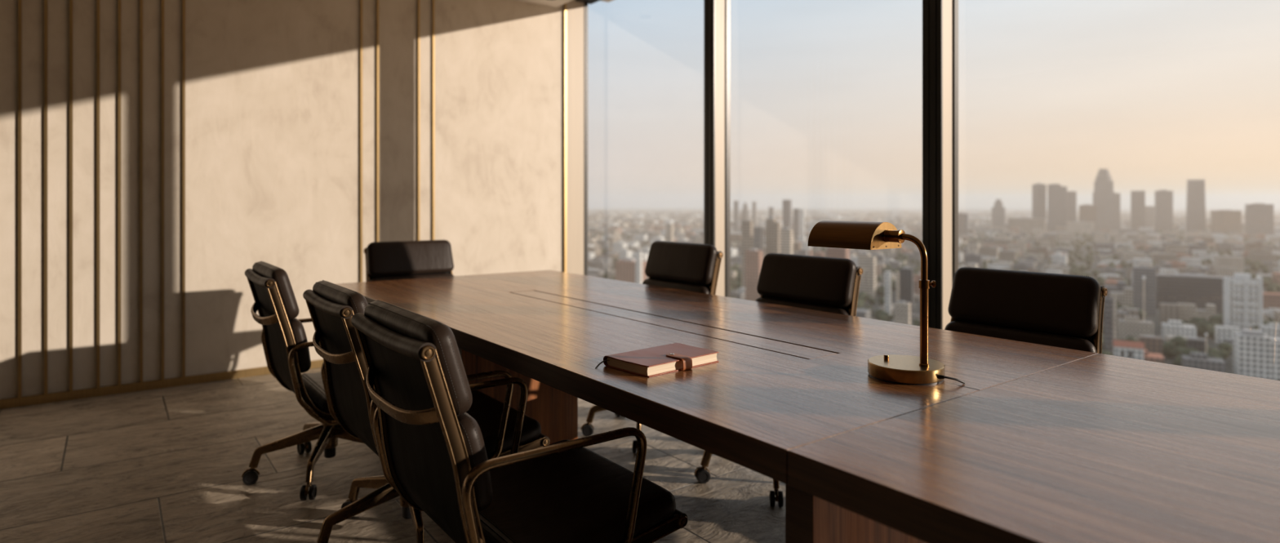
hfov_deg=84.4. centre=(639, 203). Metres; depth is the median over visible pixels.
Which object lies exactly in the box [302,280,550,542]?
office chair
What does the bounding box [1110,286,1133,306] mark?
building
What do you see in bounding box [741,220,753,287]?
building
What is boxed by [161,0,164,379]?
trim
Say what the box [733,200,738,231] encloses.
tower
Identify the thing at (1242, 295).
building
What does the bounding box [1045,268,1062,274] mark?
building
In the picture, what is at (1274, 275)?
building
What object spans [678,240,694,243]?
building
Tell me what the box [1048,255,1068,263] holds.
building
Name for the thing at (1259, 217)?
tower
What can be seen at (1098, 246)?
building
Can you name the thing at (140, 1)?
trim
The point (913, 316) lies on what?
building
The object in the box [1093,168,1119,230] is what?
tower
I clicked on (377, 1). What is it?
trim
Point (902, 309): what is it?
building
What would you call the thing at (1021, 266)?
building
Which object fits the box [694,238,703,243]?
building
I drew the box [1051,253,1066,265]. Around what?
building
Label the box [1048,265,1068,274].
building
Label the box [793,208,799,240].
tower
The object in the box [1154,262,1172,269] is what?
building
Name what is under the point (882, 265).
building
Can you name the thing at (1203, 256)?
building
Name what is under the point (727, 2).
window frame
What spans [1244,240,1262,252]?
building
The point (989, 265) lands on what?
building
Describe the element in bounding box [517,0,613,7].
ceiling
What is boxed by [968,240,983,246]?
building
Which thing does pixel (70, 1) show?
trim
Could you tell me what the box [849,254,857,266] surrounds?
building
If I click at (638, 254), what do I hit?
building
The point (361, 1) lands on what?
trim
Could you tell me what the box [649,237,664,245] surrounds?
building
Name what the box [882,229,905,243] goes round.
socket
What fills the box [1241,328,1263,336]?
building
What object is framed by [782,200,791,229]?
tower
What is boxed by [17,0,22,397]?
trim
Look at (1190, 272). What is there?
building
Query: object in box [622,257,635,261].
building roof
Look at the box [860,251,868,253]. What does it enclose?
plant
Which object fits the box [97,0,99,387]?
trim
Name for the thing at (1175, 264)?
building
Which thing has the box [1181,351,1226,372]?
building
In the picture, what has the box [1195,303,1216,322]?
building
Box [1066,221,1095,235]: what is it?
building
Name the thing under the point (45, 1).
trim
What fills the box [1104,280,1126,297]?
building
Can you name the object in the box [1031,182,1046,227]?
tower
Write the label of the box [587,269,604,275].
building
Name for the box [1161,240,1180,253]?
building
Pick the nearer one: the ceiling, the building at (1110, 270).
the ceiling
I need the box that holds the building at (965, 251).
[958,247,968,261]
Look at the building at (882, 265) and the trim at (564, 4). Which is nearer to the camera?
the trim at (564, 4)
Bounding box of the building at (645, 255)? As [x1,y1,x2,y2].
[631,252,648,260]
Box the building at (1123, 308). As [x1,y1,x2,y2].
[1118,306,1128,311]
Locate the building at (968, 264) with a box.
[958,262,977,268]
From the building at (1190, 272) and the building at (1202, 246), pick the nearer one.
the building at (1190, 272)
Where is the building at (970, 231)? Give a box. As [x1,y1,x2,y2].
[968,229,973,233]
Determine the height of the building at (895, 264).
12.507 m
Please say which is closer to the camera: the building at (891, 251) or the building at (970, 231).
the building at (891, 251)
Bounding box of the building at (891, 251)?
[878,248,893,254]
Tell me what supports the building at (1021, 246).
on the ground
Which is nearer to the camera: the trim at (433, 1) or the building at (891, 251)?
the trim at (433, 1)
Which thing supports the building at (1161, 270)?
on the ground
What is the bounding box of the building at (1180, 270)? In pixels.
[1177,267,1200,273]
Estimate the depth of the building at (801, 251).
1336.70 m
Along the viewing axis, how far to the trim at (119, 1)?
4.28 m
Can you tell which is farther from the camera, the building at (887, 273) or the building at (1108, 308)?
the building at (887, 273)
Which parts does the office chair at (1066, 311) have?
rail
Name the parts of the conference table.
cable lid, cable lid, cable lid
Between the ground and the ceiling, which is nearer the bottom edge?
the ground
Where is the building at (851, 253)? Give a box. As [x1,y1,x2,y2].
[849,252,856,256]
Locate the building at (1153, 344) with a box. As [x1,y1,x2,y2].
[1138,334,1162,355]
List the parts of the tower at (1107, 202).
crown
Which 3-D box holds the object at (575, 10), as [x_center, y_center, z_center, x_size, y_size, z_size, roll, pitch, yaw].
[-0.569,-0.340,6.236,0.188,2.990,0.012,0,0,-37]
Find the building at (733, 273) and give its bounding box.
[730,271,736,281]
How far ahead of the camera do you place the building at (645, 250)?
1514.31 m
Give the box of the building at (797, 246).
[793,242,801,252]
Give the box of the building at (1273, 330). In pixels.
[1258,322,1279,337]
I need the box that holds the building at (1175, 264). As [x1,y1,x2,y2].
[1165,261,1186,269]
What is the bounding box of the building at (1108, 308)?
[1103,297,1112,354]
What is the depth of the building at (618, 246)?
1658.28 m
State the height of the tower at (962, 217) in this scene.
84.630 m
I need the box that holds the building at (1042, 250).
[1028,246,1048,257]
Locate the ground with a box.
[587,208,1279,373]
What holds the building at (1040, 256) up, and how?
on the ground
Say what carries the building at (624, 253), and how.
on the ground
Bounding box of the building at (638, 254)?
[635,248,642,284]
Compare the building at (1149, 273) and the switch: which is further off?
the building at (1149, 273)
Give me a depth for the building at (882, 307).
723.03 m
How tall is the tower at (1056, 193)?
196.706 m
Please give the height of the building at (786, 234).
86.217 m
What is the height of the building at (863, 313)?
19.878 m
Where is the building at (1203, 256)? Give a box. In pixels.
[1198,252,1218,262]
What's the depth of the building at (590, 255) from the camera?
1393.00 m
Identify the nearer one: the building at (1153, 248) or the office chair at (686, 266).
the office chair at (686, 266)
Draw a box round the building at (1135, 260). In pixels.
[1133,257,1151,266]
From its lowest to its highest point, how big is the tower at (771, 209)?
99.828 m
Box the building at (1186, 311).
[1177,302,1195,322]
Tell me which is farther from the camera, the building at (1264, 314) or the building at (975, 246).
the building at (975, 246)
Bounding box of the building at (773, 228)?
[765,216,781,254]
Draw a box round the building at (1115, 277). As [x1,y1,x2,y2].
[1106,275,1124,280]
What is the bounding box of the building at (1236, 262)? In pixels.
[1213,255,1244,271]
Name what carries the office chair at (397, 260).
on the floor
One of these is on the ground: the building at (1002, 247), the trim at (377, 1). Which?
the building at (1002, 247)
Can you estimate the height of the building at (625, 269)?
66.610 m
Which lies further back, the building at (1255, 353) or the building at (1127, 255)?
the building at (1127, 255)
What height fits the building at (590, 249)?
23.555 m
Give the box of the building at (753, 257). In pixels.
[745,248,763,301]
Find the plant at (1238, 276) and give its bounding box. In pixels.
[1233,272,1251,279]
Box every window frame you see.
[584,2,587,275]
[703,0,953,329]
[953,0,958,275]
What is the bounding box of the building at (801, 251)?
[793,248,808,255]
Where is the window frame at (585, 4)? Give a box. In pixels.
[584,2,587,275]
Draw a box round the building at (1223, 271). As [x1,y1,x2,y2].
[1217,266,1237,276]
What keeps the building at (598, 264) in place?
on the ground
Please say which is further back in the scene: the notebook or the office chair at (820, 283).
the office chair at (820, 283)
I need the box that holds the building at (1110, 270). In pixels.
[1098,266,1124,275]
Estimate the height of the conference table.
0.731 m
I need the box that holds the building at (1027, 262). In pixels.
[1018,260,1034,269]
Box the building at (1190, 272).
[1185,271,1204,274]
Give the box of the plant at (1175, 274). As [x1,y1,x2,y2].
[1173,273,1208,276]
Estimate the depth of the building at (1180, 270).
1047.39 m
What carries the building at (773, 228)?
on the ground
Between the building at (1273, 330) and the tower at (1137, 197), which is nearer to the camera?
the building at (1273, 330)
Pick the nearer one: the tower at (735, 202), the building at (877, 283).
the building at (877, 283)
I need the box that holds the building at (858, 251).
[849,249,862,255]
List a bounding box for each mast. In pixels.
[1142,275,1145,320]
[1204,333,1207,353]
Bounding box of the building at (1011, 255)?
[1000,250,1016,261]
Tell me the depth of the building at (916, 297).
832.41 m
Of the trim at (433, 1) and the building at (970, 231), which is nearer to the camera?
the trim at (433, 1)
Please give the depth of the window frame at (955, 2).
3.54 m
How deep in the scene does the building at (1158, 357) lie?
492.22 m
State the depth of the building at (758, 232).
960.91 m
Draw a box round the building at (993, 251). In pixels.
[978,245,999,258]
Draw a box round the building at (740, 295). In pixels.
[730,289,745,299]
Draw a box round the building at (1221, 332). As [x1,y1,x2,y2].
[1214,324,1241,344]
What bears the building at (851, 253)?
on the ground
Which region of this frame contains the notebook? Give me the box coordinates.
[595,342,718,377]
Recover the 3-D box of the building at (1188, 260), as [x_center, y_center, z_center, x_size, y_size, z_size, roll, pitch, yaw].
[1011.911,108.350,1296.900,27.543,15.611,27.822,0,0,34]
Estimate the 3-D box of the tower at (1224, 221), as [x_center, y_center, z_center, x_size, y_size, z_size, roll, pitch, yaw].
[2179.074,70.470,2626.348,81.608,91.371,52.695,0,0,32]
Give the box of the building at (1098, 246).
[1095,242,1114,253]
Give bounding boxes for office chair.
[241,261,364,500]
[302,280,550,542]
[351,299,687,542]
[364,240,453,281]
[580,240,723,453]
[694,253,862,506]
[944,266,1107,353]
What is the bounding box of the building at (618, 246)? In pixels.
[612,241,627,252]
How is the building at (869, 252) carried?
on the ground
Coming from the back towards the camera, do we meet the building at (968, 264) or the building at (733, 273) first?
the building at (968, 264)
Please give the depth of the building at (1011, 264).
1267.72 m
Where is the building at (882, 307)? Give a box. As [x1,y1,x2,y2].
[876,304,893,314]
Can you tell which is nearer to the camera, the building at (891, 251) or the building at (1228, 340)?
the building at (1228, 340)
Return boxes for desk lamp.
[808,220,964,385]
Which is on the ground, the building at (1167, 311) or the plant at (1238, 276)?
the building at (1167, 311)
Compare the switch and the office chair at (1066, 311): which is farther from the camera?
the office chair at (1066, 311)
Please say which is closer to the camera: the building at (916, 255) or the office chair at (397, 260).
the office chair at (397, 260)
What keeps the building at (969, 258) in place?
on the ground
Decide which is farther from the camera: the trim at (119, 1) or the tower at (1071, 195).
the tower at (1071, 195)
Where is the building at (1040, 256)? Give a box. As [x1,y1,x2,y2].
[1022,253,1044,262]
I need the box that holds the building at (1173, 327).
[1161,319,1196,341]
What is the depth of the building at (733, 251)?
1463.42 m
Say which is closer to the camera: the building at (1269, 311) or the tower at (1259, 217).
the building at (1269, 311)
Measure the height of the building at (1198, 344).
15.987 m
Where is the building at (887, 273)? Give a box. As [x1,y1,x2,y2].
[884,271,891,315]
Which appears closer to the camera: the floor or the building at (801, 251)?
the floor
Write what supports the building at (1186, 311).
on the ground
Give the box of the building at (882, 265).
[875,262,885,272]
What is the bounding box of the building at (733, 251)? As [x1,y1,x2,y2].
[730,247,737,257]
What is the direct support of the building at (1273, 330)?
on the ground
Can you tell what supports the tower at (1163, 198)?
on the ground
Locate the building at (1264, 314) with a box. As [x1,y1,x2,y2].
[1262,312,1267,320]
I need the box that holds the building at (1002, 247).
[991,245,1004,250]
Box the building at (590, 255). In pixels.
[587,252,595,260]
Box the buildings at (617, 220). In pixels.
[587,209,1279,323]
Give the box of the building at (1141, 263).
[1138,262,1153,267]
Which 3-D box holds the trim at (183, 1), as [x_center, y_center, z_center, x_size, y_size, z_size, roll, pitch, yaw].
[-2.898,-0.296,4.486,0.015,2.798,0.016,0,0,-37]
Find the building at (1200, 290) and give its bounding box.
[1155,272,1233,312]
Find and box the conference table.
[335,270,1279,542]
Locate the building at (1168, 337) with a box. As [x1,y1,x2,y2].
[1165,334,1187,342]
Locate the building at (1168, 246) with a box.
[1165,244,1184,253]
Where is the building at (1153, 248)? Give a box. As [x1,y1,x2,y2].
[1148,245,1164,258]
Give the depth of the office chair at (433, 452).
1.69 m
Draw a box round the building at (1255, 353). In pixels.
[1232,328,1279,380]
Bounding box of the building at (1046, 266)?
[1043,263,1057,272]
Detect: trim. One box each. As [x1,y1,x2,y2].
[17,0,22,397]
[44,0,47,394]
[69,0,72,391]
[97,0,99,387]
[118,0,120,385]
[139,0,142,382]
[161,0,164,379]
[182,0,185,377]
[360,0,362,282]
[376,0,378,241]
[417,0,420,240]
[431,0,435,239]
[563,3,566,272]
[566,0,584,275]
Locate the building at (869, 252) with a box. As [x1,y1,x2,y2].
[868,251,882,254]
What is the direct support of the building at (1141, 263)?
on the ground
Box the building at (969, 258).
[964,253,982,267]
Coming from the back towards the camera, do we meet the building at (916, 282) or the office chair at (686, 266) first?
the building at (916, 282)
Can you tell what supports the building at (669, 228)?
on the ground
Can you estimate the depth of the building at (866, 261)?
860.51 m
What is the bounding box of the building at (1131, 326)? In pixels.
[1117,315,1153,341]
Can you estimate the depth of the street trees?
987.30 m
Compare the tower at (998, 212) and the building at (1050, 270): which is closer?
the building at (1050, 270)
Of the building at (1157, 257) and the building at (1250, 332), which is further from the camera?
the building at (1157, 257)
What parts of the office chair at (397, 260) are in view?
rail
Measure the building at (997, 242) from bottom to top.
25.610 m
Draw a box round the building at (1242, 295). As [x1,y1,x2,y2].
[1222,272,1262,328]
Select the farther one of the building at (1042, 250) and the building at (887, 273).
the building at (1042, 250)
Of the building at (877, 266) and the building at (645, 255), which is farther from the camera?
the building at (645, 255)
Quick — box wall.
[0,0,563,399]
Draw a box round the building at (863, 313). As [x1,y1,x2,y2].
[855,308,871,318]
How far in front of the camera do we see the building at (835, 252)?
952.03 m
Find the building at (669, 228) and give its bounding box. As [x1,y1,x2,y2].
[666,222,673,241]
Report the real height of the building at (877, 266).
20.738 m
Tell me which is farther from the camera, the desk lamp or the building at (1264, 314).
the building at (1264, 314)
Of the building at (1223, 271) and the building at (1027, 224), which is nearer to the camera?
the building at (1223, 271)
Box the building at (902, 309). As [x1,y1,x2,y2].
[893,300,911,324]
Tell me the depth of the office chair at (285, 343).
2.85 m
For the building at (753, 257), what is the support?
on the ground
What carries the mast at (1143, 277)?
on the ground
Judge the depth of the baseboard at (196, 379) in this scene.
4.32 m
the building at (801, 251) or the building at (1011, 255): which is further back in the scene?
the building at (1011, 255)
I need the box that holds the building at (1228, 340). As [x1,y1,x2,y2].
[1218,338,1232,352]
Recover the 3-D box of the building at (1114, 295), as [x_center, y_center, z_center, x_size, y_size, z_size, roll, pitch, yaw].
[346.805,91.239,515.761,2.491,49.832,1.522,0,0,32]
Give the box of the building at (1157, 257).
[1152,253,1177,265]
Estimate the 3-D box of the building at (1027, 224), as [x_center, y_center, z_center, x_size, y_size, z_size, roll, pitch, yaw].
[1495.640,86.670,2730.000,123.952,58.970,60.000,0,0,32]
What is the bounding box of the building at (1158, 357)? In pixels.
[1143,349,1164,363]
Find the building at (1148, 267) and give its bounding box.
[1131,266,1149,284]
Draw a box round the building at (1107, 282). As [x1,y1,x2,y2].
[1105,280,1117,285]
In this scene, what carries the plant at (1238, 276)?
on the building at (1242, 295)
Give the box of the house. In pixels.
[1112,339,1144,359]
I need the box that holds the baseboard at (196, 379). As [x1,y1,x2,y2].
[0,359,323,408]
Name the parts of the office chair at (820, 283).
leg, leg, rail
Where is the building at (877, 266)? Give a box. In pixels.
[875,264,879,275]
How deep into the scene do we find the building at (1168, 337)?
571.69 m
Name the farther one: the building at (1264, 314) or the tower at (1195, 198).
the tower at (1195, 198)
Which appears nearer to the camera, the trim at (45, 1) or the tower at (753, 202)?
the trim at (45, 1)
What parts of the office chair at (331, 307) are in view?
armrest, rail, leg, leg, leg, armrest, rail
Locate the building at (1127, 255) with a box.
[1123,251,1145,261]
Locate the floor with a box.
[0,367,785,542]
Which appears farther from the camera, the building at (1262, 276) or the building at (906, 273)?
the building at (1262, 276)
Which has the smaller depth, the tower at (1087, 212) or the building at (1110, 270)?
the building at (1110, 270)
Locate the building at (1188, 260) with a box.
[1181,257,1200,266]
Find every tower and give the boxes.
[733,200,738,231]
[741,202,749,220]
[752,201,755,227]
[768,207,773,216]
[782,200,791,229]
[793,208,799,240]
[800,208,804,235]
[958,213,968,235]
[991,199,1005,227]
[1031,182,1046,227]
[1047,183,1066,231]
[1066,191,1076,221]
[1079,204,1096,231]
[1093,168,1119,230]
[1130,191,1145,230]
[1145,205,1154,226]
[1154,189,1173,231]
[1185,178,1206,232]
[1210,209,1241,234]
[1244,203,1273,235]
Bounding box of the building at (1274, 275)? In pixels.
[1271,272,1279,283]
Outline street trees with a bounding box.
[591,229,1279,365]
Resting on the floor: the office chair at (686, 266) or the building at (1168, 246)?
the office chair at (686, 266)
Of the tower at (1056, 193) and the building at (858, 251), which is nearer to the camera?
the building at (858, 251)
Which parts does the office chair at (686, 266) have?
leg, leg, rail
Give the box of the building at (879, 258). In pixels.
[871,253,884,262]
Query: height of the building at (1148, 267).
25.351 m
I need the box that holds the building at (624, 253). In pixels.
[619,249,632,258]
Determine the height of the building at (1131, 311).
19.425 m
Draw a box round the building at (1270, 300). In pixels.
[1262,292,1279,309]
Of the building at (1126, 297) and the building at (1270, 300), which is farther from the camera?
the building at (1126, 297)
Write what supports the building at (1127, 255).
on the ground
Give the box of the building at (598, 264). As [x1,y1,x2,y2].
[591,259,612,270]
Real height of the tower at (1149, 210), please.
102.221 m
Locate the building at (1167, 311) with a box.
[1159,302,1178,327]
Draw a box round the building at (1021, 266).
[1013,262,1033,271]
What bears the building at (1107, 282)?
on the ground
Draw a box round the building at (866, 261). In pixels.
[857,251,875,298]
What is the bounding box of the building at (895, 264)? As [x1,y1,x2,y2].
[880,261,902,268]
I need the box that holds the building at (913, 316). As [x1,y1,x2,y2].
[911,313,919,321]
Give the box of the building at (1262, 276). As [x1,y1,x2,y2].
[1260,275,1271,277]
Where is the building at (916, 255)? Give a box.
[902,249,920,261]
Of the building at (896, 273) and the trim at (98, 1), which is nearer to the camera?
the trim at (98, 1)
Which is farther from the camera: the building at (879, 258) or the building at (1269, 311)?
the building at (879, 258)
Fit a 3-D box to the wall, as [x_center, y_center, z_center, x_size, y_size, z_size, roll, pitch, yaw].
[-3.046,-0.335,4.479,6.302,3.220,0.150,0,0,-37]
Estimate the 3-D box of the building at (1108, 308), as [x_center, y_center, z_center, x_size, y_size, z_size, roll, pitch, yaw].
[346.503,93.025,521.866,6.128,46.261,3.733,0,0,32]
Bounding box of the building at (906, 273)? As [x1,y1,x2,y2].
[899,266,913,314]
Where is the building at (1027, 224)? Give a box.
[1008,217,1045,233]
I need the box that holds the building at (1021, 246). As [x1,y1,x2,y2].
[1007,241,1026,254]
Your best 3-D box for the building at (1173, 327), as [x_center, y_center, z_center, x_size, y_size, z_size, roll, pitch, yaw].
[455.077,107.989,596.640,21.969,16.333,21.112,0,0,32]
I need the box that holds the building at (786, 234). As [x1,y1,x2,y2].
[780,226,793,254]
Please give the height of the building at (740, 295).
14.943 m
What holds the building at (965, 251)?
on the ground
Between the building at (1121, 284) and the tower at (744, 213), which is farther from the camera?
the tower at (744, 213)
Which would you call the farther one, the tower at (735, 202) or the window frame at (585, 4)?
the tower at (735, 202)
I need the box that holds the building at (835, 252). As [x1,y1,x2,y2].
[826,247,849,259]
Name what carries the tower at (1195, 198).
on the ground
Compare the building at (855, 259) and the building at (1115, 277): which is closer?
the building at (1115, 277)
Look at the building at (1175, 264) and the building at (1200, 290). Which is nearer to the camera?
the building at (1200, 290)
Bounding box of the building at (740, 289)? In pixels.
[737,287,745,292]
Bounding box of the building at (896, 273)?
[895,271,898,301]
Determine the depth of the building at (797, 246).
1560.09 m
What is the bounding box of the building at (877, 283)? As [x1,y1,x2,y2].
[875,281,884,286]
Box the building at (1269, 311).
[1262,307,1279,318]
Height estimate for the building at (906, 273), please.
52.664 m
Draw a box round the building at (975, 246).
[967,243,980,252]
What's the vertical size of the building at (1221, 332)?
14.533 m
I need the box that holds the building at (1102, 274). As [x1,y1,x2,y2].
[1101,273,1119,276]
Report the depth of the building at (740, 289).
838.84 m
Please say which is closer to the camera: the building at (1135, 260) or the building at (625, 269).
the building at (625, 269)
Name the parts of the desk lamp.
lamp shade, plate, arm, power cord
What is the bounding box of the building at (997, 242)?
[995,239,1011,245]
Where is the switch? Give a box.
[884,354,888,359]
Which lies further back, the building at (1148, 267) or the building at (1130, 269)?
the building at (1130, 269)
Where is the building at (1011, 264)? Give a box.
[991,261,1013,268]
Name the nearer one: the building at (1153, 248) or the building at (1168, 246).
the building at (1153, 248)
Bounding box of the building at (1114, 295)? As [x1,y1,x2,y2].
[1112,293,1116,355]
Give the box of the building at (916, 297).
[913,292,919,302]
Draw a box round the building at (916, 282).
[913,274,920,294]
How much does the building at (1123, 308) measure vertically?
16.258 m
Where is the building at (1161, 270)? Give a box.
[1159,268,1177,273]
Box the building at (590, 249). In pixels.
[587,246,601,257]
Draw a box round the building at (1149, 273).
[1133,266,1155,315]
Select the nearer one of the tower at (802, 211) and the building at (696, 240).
the building at (696, 240)
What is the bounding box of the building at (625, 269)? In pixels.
[615,257,646,283]
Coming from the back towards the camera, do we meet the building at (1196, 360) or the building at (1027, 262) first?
the building at (1027, 262)
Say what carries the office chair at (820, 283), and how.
on the floor
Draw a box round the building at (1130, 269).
[1127,264,1150,280]
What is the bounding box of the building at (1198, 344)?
[1186,337,1207,352]
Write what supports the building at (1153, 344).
on the ground
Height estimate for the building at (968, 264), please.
14.493 m
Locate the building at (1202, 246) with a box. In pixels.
[1187,241,1206,254]
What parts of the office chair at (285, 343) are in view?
rail, leg, armrest, rail, leg, armrest, leg, leg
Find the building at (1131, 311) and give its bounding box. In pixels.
[1116,307,1139,330]
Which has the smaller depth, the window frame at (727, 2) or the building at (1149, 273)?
the window frame at (727, 2)
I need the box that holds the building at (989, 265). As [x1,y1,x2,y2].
[986,263,1009,270]
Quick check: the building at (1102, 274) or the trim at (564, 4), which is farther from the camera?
the building at (1102, 274)
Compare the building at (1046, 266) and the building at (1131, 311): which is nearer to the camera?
the building at (1131, 311)
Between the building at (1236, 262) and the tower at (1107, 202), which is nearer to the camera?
the building at (1236, 262)
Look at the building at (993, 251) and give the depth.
1468.43 m
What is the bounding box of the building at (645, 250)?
[640,247,650,254]
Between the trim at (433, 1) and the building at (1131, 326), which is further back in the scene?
the building at (1131, 326)
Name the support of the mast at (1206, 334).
on the ground
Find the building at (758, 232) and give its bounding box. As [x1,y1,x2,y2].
[753,226,764,257]

